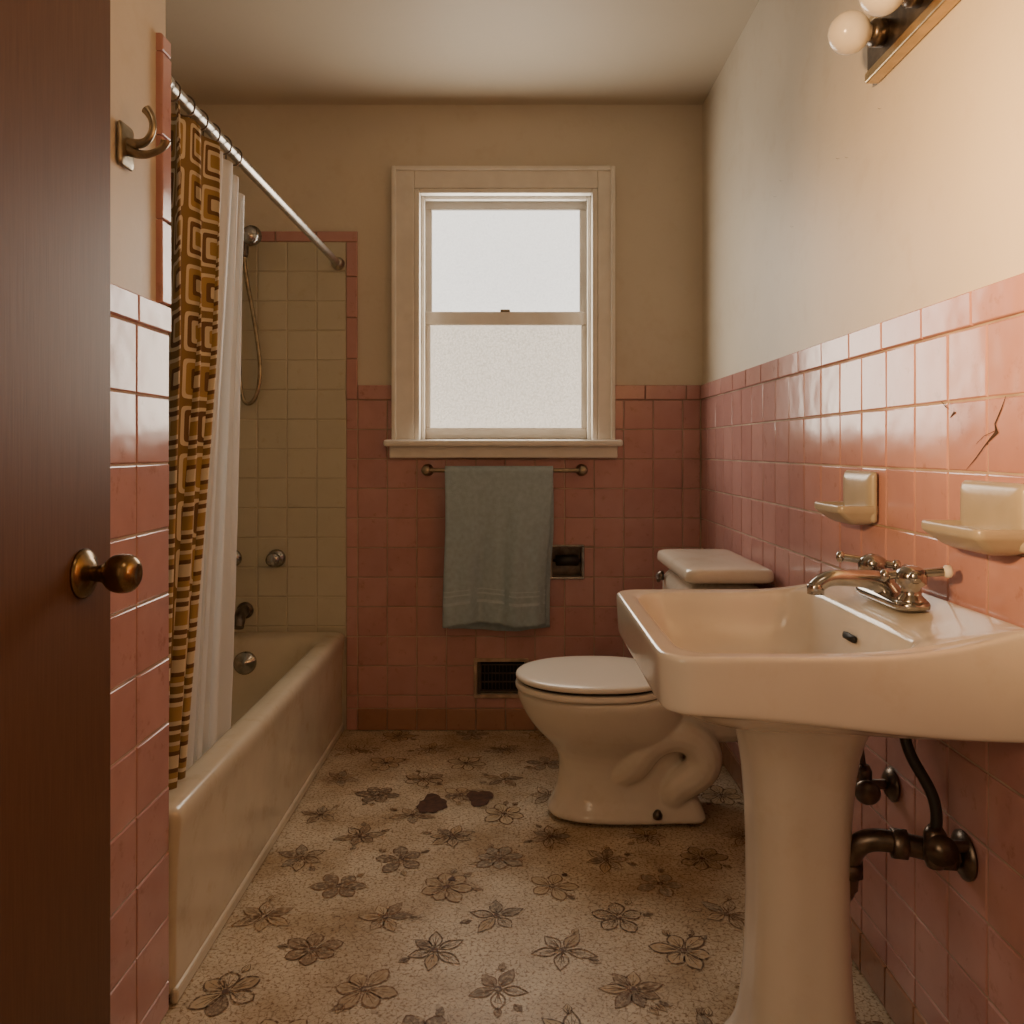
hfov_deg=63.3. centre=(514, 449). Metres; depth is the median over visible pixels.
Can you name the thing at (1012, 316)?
grout
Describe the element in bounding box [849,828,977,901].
trap
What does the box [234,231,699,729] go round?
tiles
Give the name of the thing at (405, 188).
window casing
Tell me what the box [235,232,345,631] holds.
grout
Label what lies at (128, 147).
robe hook
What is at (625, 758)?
toilet
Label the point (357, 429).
grout
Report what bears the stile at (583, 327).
on the window
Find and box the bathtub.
[168,632,344,1003]
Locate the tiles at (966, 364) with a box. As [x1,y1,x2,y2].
[700,273,1023,1023]
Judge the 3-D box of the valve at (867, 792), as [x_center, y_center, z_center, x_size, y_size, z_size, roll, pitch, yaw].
[0.636,0.509,1.468,0.082,0.243,0.105,0,0,0]
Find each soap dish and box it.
[814,470,878,524]
[921,480,1023,555]
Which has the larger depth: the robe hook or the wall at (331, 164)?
the wall at (331, 164)
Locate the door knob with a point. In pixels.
(82, 586)
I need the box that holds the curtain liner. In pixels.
[186,151,244,769]
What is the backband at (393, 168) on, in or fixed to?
attached to the wall at (331, 164)
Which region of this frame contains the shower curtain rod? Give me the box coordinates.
[171,76,344,269]
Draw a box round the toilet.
[515,549,773,824]
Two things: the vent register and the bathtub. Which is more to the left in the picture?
the bathtub
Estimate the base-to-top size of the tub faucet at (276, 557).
0.267 m
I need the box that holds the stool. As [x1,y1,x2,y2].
[384,440,622,445]
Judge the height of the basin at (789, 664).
0.186 m
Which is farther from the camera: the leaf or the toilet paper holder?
the toilet paper holder
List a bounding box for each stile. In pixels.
[425,325,430,427]
[581,325,586,427]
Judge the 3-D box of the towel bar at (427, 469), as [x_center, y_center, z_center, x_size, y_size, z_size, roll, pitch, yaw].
[-0.038,0.073,2.991,0.605,0.044,0.081,0,0,0]
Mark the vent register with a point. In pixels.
(490, 674)
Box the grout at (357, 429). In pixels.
[346,276,700,729]
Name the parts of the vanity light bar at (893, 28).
bulb, bulb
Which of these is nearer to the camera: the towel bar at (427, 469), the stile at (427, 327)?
the towel bar at (427, 469)
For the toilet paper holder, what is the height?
0.126 m
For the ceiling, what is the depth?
2.62 m
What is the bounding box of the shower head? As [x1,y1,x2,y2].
[240,225,261,405]
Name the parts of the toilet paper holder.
frame, frame, frame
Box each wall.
[110,0,170,1023]
[171,105,702,729]
[703,0,1023,383]
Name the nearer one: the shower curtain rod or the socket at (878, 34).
the socket at (878, 34)
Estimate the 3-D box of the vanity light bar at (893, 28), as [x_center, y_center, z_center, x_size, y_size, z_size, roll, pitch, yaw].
[0.625,-0.749,1.246,0.121,0.116,0.643,0,0,0]
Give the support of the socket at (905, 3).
attached to the vanity light bar at (893, 28)
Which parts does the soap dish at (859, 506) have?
dish, plate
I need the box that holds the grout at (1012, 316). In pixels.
[701,312,1023,1023]
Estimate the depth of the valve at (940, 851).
1.23 m
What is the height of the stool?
0.024 m
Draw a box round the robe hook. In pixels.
[117,105,170,171]
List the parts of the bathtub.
overflow plate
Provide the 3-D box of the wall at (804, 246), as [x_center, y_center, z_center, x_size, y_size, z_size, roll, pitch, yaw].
[0.737,-0.120,1.170,0.100,2.290,3.740,0,0,0]
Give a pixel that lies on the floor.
(419, 876)
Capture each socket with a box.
[867,18,889,47]
[901,0,923,7]
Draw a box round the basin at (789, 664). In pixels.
[616,584,1023,742]
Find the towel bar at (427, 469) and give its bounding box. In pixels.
[421,464,587,475]
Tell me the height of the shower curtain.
1.375 m
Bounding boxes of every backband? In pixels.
[391,166,395,439]
[611,166,614,439]
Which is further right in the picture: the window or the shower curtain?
the window
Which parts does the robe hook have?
plate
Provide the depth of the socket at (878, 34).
1.48 m
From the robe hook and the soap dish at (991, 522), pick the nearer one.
the soap dish at (991, 522)
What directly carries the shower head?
attached to the tiles at (272, 286)
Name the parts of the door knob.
knob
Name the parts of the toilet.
lid, seat, flush lever, tank, tank lid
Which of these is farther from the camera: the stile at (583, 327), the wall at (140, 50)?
the stile at (583, 327)
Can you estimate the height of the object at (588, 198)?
0.895 m
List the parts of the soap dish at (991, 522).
dish, plate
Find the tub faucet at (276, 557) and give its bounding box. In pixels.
[234,549,285,629]
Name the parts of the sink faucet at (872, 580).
handle arm, spout, handle arm, handle arm, plate, handle arm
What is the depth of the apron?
3.00 m
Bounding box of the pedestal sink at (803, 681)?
[616,584,1023,1023]
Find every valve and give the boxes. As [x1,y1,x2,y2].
[855,750,899,804]
[899,738,969,870]
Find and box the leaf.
[0,0,109,1023]
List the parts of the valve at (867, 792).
handle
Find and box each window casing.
[396,170,414,439]
[597,170,610,439]
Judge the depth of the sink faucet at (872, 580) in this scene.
1.31 m
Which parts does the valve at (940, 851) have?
handle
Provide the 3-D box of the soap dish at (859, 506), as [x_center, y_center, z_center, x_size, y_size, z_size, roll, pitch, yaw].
[0.640,0.092,1.610,0.077,0.104,0.138,0,0,0]
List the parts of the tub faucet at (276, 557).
spout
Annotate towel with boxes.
[443,466,553,630]
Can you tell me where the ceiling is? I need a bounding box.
[166,0,758,104]
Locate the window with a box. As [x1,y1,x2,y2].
[396,166,610,439]
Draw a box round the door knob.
[70,548,142,598]
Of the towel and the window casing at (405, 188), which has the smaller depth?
the towel
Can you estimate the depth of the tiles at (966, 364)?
1.42 m
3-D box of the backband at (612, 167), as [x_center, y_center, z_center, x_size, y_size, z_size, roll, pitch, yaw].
[0.355,-0.533,3.007,0.016,0.992,0.014,0,0,0]
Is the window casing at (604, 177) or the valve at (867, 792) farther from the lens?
the window casing at (604, 177)
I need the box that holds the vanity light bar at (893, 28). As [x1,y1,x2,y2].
[827,0,959,83]
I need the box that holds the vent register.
[474,658,527,697]
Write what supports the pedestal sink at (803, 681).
on the floor
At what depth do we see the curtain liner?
1.90 m
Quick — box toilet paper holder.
[550,545,583,578]
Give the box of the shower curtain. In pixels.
[167,79,242,789]
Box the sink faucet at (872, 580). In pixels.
[807,551,953,611]
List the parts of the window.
upper sash stile, lower pane, upper pane, lower sash meeting rail, lower sash bottom rail, upper sash top rail, casing, upper sash stile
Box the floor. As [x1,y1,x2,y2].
[160,730,894,1023]
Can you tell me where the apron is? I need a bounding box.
[389,446,617,457]
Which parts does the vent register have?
frame, frame, frame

